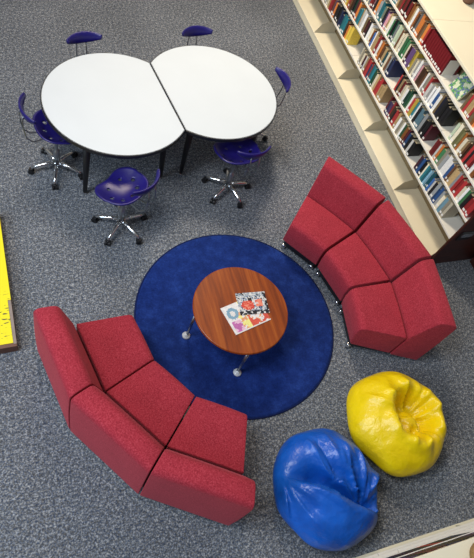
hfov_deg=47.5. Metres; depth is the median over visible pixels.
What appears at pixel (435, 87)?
book
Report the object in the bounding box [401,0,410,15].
book
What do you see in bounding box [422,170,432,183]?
book
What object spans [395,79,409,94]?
book
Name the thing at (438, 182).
book
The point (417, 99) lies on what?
book
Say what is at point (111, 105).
round table
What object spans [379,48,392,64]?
book
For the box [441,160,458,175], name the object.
book
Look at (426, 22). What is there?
book
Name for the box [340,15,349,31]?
book
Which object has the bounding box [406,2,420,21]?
book
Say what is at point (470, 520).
bookcase
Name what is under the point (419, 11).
book
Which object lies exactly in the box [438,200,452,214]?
book
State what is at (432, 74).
book
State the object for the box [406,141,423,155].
book
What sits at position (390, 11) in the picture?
book
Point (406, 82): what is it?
book
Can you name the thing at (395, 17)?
book
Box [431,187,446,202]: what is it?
book
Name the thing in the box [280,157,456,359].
sofa
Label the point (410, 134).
book
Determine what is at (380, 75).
book
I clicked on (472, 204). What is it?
book
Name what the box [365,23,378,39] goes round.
book
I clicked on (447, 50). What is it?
book
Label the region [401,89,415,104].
book
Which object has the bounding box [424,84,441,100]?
book
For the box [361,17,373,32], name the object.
book
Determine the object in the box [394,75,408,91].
book
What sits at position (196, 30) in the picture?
swivel chair
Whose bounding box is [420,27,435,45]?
book
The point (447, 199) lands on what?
book
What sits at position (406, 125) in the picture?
book
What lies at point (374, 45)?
book
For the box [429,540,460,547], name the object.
book
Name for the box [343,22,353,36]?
book
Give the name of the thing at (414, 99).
book
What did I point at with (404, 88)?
book
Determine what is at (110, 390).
sofa
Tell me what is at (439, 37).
book
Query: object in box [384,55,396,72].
book
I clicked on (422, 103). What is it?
book
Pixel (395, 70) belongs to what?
book
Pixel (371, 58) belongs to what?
book
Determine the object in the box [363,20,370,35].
book
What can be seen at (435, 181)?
book
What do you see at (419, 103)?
book
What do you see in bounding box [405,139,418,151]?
book
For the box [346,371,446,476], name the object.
bean bag
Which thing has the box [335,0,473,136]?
bookcase
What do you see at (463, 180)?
book
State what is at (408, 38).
book
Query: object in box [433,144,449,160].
book
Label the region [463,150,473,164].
book
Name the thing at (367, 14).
book
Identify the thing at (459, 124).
book
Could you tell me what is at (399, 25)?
book
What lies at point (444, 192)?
book
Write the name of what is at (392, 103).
book
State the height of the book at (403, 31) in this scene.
0.213 m
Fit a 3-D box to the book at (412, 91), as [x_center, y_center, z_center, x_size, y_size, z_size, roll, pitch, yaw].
[1.877,-1.922,5.729,0.140,0.213,0.023,-7,62,-20]
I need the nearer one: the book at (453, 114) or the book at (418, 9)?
the book at (453, 114)
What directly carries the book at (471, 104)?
on the bookcase at (449, 239)
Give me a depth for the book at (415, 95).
5.64 m
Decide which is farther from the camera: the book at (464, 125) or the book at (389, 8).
the book at (389, 8)
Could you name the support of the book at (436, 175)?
on the bookcase at (449, 239)
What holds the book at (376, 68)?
on the bookcase at (357, 96)
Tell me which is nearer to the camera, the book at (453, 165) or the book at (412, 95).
the book at (453, 165)
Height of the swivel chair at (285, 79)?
0.823 m
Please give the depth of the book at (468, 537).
2.82 m
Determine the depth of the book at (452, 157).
5.26 m
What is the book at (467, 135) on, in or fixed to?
on the bookcase at (449, 239)
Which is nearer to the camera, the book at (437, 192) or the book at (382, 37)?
the book at (437, 192)
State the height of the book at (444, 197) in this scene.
0.180 m
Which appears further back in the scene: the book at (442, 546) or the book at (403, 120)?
the book at (403, 120)
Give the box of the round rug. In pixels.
[134,235,333,419]
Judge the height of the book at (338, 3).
0.184 m
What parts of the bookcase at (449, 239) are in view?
shelf, panel, shelf, panel, shelf, shelf, chrome rail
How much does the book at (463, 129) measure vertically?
0.206 m
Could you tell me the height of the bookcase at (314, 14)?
1.570 m
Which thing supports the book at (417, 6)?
on the bookcase at (357, 96)
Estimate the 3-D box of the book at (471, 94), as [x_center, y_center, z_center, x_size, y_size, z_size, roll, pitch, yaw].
[2.197,-1.646,4.991,0.179,0.178,0.030,-7,62,-20]
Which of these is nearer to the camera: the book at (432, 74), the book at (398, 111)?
the book at (432, 74)
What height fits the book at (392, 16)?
0.193 m
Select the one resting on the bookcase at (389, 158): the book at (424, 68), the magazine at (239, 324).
the book at (424, 68)
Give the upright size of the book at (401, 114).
0.209 m
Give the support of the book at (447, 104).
on the bookcase at (389, 158)
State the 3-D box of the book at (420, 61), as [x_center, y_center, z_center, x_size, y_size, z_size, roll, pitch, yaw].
[1.923,-2.171,5.565,0.179,0.200,0.026,-7,62,-20]
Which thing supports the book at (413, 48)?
on the bookcase at (357, 96)
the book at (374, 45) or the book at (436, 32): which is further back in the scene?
the book at (374, 45)
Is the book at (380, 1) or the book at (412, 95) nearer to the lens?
the book at (412, 95)
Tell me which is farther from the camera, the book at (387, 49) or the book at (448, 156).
the book at (387, 49)
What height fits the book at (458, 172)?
0.193 m
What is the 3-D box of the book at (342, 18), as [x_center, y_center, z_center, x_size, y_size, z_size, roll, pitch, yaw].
[1.378,-3.223,6.740,0.174,0.171,0.038,-7,62,-20]
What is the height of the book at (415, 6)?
0.185 m
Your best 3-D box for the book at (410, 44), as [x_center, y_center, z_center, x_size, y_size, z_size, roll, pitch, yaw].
[1.857,-2.388,5.682,0.173,0.195,0.023,-7,62,-20]
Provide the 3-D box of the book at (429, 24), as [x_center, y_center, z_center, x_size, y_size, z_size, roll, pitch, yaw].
[1.952,-2.459,5.403,0.170,0.204,0.038,-7,62,-20]
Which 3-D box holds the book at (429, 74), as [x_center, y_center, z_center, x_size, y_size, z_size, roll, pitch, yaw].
[1.961,-2.002,5.468,0.150,0.207,0.023,-7,62,-20]
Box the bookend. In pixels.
[441,61,459,79]
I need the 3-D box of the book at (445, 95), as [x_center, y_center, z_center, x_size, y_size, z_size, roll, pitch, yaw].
[2.049,-1.724,5.312,0.138,0.225,0.027,-7,62,-20]
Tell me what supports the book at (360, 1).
on the bookcase at (336, 55)
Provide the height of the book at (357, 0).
0.207 m
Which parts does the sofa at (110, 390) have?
backrest, seat, backrest, seat, backrest, seat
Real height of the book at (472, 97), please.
0.191 m
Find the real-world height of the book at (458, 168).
0.199 m
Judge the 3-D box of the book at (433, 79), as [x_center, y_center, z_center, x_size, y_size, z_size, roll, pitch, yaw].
[1.985,-1.943,5.434,0.159,0.214,0.031,-7,62,-20]
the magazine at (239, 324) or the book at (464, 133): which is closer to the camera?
the magazine at (239, 324)
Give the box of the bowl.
[463,0,473,4]
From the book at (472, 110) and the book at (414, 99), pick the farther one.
the book at (414, 99)
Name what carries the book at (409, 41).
on the bookcase at (357, 96)
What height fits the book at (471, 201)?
0.182 m
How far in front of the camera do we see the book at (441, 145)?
5.38 m
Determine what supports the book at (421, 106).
on the bookcase at (389, 158)
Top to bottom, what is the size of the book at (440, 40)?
0.215 m
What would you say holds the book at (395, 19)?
on the bookcase at (357, 96)
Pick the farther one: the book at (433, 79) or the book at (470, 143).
the book at (433, 79)
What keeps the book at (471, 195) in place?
on the bookcase at (449, 239)
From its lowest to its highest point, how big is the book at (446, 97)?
0.224 m
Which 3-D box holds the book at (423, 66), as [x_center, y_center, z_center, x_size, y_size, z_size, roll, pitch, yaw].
[1.944,-2.116,5.543,0.176,0.190,0.027,-7,62,-20]
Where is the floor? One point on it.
(59, 499)
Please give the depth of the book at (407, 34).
5.68 m
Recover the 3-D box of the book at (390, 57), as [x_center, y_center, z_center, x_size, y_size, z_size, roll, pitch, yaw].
[1.754,-2.398,6.003,0.191,0.183,0.041,-7,62,-20]
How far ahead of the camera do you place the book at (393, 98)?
5.98 m
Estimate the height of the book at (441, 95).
0.187 m
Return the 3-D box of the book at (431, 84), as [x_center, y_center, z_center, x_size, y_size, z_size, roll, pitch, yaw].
[1.989,-1.901,5.436,0.154,0.170,0.038,-7,62,-20]
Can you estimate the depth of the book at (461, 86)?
5.07 m
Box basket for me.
[469,543,473,557]
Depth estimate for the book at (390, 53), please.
5.95 m
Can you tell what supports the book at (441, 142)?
on the bookcase at (449, 239)
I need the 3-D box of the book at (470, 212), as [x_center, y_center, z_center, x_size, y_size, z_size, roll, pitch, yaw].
[2.283,-0.655,5.086,0.193,0.188,0.033,-7,62,-20]
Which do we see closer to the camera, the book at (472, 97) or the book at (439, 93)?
the book at (472, 97)
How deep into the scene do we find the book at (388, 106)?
6.02 m
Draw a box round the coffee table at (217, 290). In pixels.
[182,267,287,376]
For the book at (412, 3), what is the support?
on the bookcase at (357, 96)
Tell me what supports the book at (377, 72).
on the bookcase at (357, 96)
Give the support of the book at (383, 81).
on the bookcase at (357, 96)
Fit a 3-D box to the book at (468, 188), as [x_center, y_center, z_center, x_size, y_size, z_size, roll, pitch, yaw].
[2.246,-0.809,5.161,0.199,0.201,0.027,-7,62,-20]
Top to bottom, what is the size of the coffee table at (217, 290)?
0.407 m
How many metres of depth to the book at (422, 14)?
5.44 m
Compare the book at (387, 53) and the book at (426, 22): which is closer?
the book at (426, 22)
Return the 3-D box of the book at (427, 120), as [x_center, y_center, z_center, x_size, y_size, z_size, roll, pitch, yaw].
[1.991,-1.577,5.569,0.170,0.183,0.030,-7,62,-20]
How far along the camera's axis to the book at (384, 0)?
5.96 m
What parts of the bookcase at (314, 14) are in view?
panel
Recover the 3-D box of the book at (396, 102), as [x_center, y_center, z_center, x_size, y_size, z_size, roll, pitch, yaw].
[1.797,-1.889,6.012,0.166,0.222,0.028,-7,62,-20]
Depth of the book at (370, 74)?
6.24 m
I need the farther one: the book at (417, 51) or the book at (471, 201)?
the book at (417, 51)
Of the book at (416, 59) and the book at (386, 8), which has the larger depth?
the book at (386, 8)
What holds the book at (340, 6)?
on the bookcase at (336, 55)
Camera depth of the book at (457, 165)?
5.22 m
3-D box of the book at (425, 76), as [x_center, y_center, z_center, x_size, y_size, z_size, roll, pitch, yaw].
[1.960,-2.020,5.499,0.156,0.174,0.032,-7,62,-20]
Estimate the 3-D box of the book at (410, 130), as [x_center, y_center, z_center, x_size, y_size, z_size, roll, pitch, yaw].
[1.895,-1.542,5.836,0.158,0.210,0.025,-7,62,-20]
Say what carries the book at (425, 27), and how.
on the bookcase at (357, 96)
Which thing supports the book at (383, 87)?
on the bookcase at (357, 96)
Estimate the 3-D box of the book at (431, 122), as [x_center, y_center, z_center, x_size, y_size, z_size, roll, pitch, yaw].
[2.011,-1.537,5.525,0.177,0.225,0.031,-7,62,-20]
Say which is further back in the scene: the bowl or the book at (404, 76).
the book at (404, 76)
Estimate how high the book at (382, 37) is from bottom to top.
0.223 m
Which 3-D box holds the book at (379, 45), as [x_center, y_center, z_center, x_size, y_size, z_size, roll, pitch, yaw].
[1.685,-2.619,6.116,0.187,0.187,0.041,-7,62,-20]
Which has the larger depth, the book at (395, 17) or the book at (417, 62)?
the book at (395, 17)
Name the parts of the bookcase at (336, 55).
shelf, panel, shelf, shelf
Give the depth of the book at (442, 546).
2.74 m
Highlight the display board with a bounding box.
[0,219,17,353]
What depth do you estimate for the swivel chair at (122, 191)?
4.61 m
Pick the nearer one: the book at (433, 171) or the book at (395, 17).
the book at (433, 171)
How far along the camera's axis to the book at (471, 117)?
4.92 m
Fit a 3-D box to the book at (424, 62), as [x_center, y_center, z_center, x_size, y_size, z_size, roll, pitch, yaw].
[1.921,-2.148,5.538,0.154,0.220,0.032,-7,62,-20]
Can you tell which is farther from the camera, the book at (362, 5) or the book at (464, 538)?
the book at (362, 5)
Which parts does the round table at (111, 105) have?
leg, leg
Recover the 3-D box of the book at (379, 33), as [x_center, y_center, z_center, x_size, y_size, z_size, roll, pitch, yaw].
[1.647,-2.716,6.146,0.171,0.219,0.030,-7,62,-20]
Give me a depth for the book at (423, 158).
5.63 m
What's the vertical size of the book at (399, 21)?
0.223 m
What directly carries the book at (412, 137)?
on the bookcase at (389, 158)
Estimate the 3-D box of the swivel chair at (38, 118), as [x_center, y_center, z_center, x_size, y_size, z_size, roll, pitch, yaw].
[-1.645,-1.258,4.811,0.514,0.823,0.516,-16,65,-24]
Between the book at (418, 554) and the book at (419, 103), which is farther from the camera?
the book at (419, 103)
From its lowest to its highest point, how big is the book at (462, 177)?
0.209 m
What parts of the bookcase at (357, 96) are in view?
shelf, shelf, panel, shelf, shelf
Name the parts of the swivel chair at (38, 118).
backrest, seat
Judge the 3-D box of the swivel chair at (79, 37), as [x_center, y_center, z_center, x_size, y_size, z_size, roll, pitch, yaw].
[-1.410,-1.897,5.271,0.502,0.823,0.529,-21,67,-26]
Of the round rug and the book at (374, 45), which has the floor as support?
the round rug
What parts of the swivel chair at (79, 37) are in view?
backrest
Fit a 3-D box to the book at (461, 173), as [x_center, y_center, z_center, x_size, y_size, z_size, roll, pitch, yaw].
[2.203,-0.961,5.231,0.197,0.219,0.028,-7,62,-20]
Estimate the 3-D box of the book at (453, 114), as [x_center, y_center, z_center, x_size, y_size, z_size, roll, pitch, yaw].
[2.097,-1.579,5.248,0.143,0.208,0.036,-7,62,-20]
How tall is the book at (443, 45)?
0.215 m
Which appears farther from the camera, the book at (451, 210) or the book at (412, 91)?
the book at (412, 91)
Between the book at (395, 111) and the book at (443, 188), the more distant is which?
the book at (395, 111)
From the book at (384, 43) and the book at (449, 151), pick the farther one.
the book at (384, 43)
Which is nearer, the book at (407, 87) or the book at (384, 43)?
the book at (407, 87)
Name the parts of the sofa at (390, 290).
seat, backrest, seat, seat, backrest, backrest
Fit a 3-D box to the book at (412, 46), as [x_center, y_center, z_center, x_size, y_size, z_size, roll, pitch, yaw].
[1.857,-2.363,5.665,0.158,0.198,0.032,-7,62,-20]
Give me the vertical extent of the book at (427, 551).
0.215 m
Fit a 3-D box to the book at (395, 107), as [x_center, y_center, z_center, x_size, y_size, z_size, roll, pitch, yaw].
[1.806,-1.851,6.015,0.181,0.184,0.037,-7,62,-20]
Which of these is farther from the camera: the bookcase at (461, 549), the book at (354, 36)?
the book at (354, 36)
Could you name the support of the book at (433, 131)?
on the bookcase at (389, 158)
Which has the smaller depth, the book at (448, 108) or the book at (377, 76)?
the book at (448, 108)
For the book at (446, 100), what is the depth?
5.23 m
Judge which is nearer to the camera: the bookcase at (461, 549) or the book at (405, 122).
the bookcase at (461, 549)
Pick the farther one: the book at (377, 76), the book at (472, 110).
the book at (377, 76)
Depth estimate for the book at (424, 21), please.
5.41 m
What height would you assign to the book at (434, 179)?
0.177 m
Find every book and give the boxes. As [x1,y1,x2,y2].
[332,2,341,16]
[334,5,343,20]
[337,10,347,25]
[338,14,344,27]
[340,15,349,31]
[341,17,351,33]
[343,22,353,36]
[346,27,360,44]
[351,0,358,15]
[352,0,363,17]
[353,2,366,20]
[355,8,362,21]
[356,8,367,24]
[357,49,369,64]
[358,10,369,28]
[358,53,370,66]
[360,13,372,30]
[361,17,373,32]
[362,57,373,74]
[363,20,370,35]
[364,20,375,37]
[364,60,375,76]
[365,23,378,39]
[366,28,379,42]
[367,65,377,81]
[368,29,380,44]
[368,67,378,83]
[369,71,381,85]
[370,32,382,48]
[370,74,379,88]
[371,36,379,50]
[371,74,383,91]
[372,35,385,53]
[373,0,383,14]
[373,79,381,92]
[374,40,386,55]
[374,78,386,94]
[375,84,387,96]
[376,0,388,17]
[376,1,392,20]
[376,42,389,59]
[376,86,384,99]
[377,46,390,62]
[378,85,393,102]
[379,6,388,23]
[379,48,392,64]
[380,7,394,25]
[380,52,388,66]
[381,10,396,26]
[381,52,394,68]
[382,13,391,29]
[382,56,391,70]
[384,13,398,31]
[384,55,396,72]
[384,96,396,110]
[384,101,395,113]
[385,16,398,32]
[385,16,399,34]
[385,59,403,76]
[385,102,394,116]
[386,19,396,35]
[387,19,400,38]
[387,101,399,117]
[387,106,400,120]
[389,20,403,39]
[389,109,401,122]
[390,24,402,41]
[390,110,402,124]
[390,551,413,556]
[391,25,404,43]
[392,27,406,46]
[392,112,405,127]
[393,117,406,130]
[394,30,408,48]
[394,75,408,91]
[394,119,407,133]
[395,33,406,51]
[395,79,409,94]
[397,33,410,52]
[397,81,412,95]
[397,122,409,136]
[397,124,410,139]
[398,36,413,56]
[398,85,412,98]
[399,86,413,100]
[399,127,411,142]
[400,40,415,58]
[400,88,414,102]
[400,552,426,557]
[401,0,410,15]
[401,44,416,59]
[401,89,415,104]
[401,129,414,144]
[402,45,417,62]
[402,90,417,106]
[402,133,415,146]
[403,0,417,16]
[403,1,418,20]
[403,135,417,149]
[404,47,418,64]
[404,94,413,108]
[405,49,419,67]
[405,94,419,110]
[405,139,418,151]
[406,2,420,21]
[406,6,416,23]
[406,50,420,68]
[406,98,416,112]
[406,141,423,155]
[407,6,421,24]
[407,52,424,70]
[407,98,422,116]
[408,8,424,27]
[408,58,425,73]
[408,549,436,554]
[409,102,420,117]
[410,11,425,28]
[410,13,421,30]
[410,60,419,75]
[410,102,424,119]
[411,60,421,77]
[411,105,425,122]
[412,13,425,32]
[412,60,428,79]
[413,14,429,35]
[413,108,428,125]
[413,155,427,168]
[414,65,429,81]
[414,114,425,128]
[414,157,428,170]
[415,20,430,36]
[415,67,431,83]
[415,158,429,172]
[416,21,432,38]
[416,69,433,86]
[416,113,432,131]
[417,24,427,40]
[417,161,431,175]
[417,545,446,551]
[418,23,434,42]
[418,73,427,88]
[418,73,430,90]
[418,119,432,133]
[419,165,433,179]
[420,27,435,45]
[420,73,436,92]
[420,120,435,137]
[420,167,434,181]
[421,77,439,95]
[421,124,439,140]
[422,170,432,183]
[422,170,436,185]
[423,29,437,49]
[423,83,440,97]
[424,31,439,51]
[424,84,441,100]
[425,34,440,54]
[425,173,439,187]
[425,178,440,190]
[426,86,438,102]
[426,180,441,192]
[427,36,442,56]
[427,86,445,105]
[427,181,441,195]
[428,39,443,58]
[429,92,446,108]
[429,139,444,153]
[429,182,444,198]
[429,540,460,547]
[430,41,445,61]
[430,140,447,155]
[430,188,441,200]
[431,44,446,63]
[431,94,444,111]
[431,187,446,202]
[432,94,448,113]
[432,144,443,157]
[433,46,448,66]
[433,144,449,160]
[433,191,448,205]
[434,96,449,115]
[434,148,449,163]
[434,195,450,208]
[435,49,450,68]
[435,99,452,117]
[436,51,452,71]
[436,103,454,120]
[436,149,452,166]
[436,197,451,211]
[437,154,453,169]
[437,538,467,544]
[438,54,460,74]
[438,106,455,123]
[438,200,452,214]
[439,155,456,172]
[439,202,458,217]
[440,108,460,125]
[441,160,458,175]
[442,163,458,178]
[444,164,460,180]
[446,167,462,182]
[447,170,463,186]
[448,72,473,100]
[448,123,461,139]
[449,123,468,142]
[449,172,465,188]
[450,175,467,191]
[450,535,473,540]
[451,128,469,145]
[452,179,468,193]
[453,131,471,147]
[453,180,471,197]
[454,133,473,150]
[455,186,472,199]
[456,137,473,152]
[456,187,473,202]
[457,141,473,155]
[458,142,473,157]
[458,189,473,204]
[459,193,473,208]
[460,93,473,109]
[460,143,473,159]
[461,146,473,162]
[461,197,473,212]
[462,95,473,111]
[463,99,473,114]
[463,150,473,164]
[464,154,473,168]
[464,202,473,213]
[464,205,473,217]
[466,108,473,119]
[468,112,473,122]
[468,164,473,173]
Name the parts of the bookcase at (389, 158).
shelf, shelf, shelf, panel, shelf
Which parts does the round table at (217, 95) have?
leg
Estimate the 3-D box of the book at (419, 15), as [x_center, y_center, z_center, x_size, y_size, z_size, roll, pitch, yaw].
[1.882,-2.620,5.494,0.152,0.184,0.023,-7,62,-20]
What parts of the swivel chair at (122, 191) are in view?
seat, backrest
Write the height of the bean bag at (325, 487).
0.476 m
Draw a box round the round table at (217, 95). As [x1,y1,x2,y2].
[150,45,276,175]
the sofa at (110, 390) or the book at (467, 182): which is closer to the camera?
the sofa at (110, 390)
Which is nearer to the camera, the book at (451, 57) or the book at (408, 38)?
the book at (451, 57)
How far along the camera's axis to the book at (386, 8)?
5.92 m
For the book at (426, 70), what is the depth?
5.44 m
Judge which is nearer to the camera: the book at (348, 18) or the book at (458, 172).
the book at (458, 172)
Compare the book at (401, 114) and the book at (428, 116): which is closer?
the book at (428, 116)
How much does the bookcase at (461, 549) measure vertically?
1.570 m
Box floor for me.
[0,0,473,557]
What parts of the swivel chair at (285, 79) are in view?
backrest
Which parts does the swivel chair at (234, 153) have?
seat, backrest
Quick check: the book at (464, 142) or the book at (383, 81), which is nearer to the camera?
the book at (464, 142)
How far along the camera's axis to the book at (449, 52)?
5.17 m
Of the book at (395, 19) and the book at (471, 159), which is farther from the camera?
the book at (395, 19)
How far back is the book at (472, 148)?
5.02 m
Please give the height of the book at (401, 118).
0.176 m
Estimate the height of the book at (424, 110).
0.210 m
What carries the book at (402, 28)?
on the bookcase at (357, 96)
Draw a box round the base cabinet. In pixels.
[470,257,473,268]
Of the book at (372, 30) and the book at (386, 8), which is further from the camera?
the book at (372, 30)
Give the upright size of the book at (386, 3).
0.207 m
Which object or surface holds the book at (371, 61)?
on the bookcase at (357, 96)
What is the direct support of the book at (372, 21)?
on the bookcase at (357, 96)
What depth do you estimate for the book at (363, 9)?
6.32 m
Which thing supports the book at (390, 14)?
on the bookcase at (357, 96)
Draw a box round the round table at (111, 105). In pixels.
[40,53,184,194]
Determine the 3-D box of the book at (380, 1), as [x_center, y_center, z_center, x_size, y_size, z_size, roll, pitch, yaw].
[1.650,-3.061,6.030,0.166,0.202,0.042,-7,62,-20]
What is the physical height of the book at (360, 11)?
0.173 m
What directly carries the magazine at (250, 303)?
on the magazine at (239, 324)
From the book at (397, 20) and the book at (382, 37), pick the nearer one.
the book at (397, 20)
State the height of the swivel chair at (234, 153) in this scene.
0.823 m
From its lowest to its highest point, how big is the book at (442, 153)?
0.184 m
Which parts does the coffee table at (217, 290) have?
leg, leg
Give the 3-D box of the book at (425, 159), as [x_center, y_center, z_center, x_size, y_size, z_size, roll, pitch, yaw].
[1.986,-1.193,5.652,0.135,0.204,0.033,-7,62,-20]
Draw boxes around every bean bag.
[273,428,378,550]
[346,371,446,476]
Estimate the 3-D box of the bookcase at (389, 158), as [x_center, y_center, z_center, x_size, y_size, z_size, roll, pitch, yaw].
[2.197,-1.774,5.788,0.870,1.570,0.902,-7,62,-20]
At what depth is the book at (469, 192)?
5.09 m
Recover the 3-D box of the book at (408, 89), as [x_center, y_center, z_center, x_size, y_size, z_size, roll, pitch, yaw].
[1.879,-1.967,5.781,0.194,0.174,0.034,-7,62,-20]
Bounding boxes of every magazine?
[220,302,270,334]
[235,291,269,315]
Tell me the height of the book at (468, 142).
0.170 m
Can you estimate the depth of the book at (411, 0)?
5.53 m
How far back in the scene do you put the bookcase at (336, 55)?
7.01 m
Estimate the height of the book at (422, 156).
0.188 m
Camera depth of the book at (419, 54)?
5.52 m
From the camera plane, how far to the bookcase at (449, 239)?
5.71 m
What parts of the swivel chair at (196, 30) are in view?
backrest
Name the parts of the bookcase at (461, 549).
shelf, shelf, shelf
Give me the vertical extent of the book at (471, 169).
0.196 m
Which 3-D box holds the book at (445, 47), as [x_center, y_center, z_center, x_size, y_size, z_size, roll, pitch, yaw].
[2.056,-2.163,5.245,0.201,0.215,0.032,-7,62,-20]
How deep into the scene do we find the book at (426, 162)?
5.60 m
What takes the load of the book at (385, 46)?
on the bookcase at (357, 96)
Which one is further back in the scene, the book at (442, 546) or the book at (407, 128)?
the book at (407, 128)
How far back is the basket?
2.57 m
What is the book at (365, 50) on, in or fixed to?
on the bookcase at (357, 96)
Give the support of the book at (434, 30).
on the bookcase at (389, 158)
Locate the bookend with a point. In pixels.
(452, 66)
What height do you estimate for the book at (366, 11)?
0.220 m
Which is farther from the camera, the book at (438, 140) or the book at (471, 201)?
the book at (438, 140)
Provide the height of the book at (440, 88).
0.216 m
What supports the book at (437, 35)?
on the bookcase at (389, 158)
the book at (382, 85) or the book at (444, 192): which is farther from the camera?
the book at (382, 85)
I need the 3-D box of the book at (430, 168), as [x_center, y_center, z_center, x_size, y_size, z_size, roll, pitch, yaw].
[2.026,-1.090,5.600,0.152,0.204,0.025,-7,62,-20]
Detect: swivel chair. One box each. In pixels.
[18,92,82,189]
[66,31,101,55]
[91,167,159,245]
[182,25,212,44]
[201,139,271,208]
[260,67,290,141]
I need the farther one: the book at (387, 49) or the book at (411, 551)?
the book at (387, 49)
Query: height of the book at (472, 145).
0.218 m
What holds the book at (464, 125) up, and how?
on the bookcase at (449, 239)
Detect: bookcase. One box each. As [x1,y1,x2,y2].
[293,0,336,38]
[312,0,373,84]
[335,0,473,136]
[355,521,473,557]
[361,20,473,195]
[365,537,473,557]
[390,108,473,262]
[455,518,473,526]
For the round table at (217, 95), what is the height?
0.731 m
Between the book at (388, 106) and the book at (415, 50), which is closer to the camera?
the book at (415, 50)
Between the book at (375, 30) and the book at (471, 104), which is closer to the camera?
the book at (471, 104)
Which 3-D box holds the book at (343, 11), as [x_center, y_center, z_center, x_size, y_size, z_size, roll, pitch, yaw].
[1.349,-3.261,6.734,0.131,0.206,0.033,-7,62,-20]
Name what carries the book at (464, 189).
on the bookcase at (449, 239)
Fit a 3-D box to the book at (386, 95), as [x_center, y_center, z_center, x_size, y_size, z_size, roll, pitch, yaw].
[1.729,-2.109,6.127,0.169,0.224,0.041,-7,62,-20]
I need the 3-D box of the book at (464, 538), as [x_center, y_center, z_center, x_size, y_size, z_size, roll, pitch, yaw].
[1.152,1.455,2.769,0.052,0.209,0.196,-7,62,-20]
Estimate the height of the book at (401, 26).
0.222 m
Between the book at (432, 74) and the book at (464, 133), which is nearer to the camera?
the book at (464, 133)
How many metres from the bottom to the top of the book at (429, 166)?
0.200 m
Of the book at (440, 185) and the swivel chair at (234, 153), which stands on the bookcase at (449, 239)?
the book at (440, 185)
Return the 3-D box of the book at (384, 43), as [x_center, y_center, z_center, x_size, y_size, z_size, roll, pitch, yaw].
[1.673,-2.569,6.070,0.134,0.208,0.027,-7,62,-20]
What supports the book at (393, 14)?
on the bookcase at (357, 96)
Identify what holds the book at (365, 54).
on the bookcase at (357, 96)
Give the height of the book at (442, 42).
0.215 m
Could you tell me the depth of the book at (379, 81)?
6.17 m
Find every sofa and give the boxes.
[33,306,255,525]
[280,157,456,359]

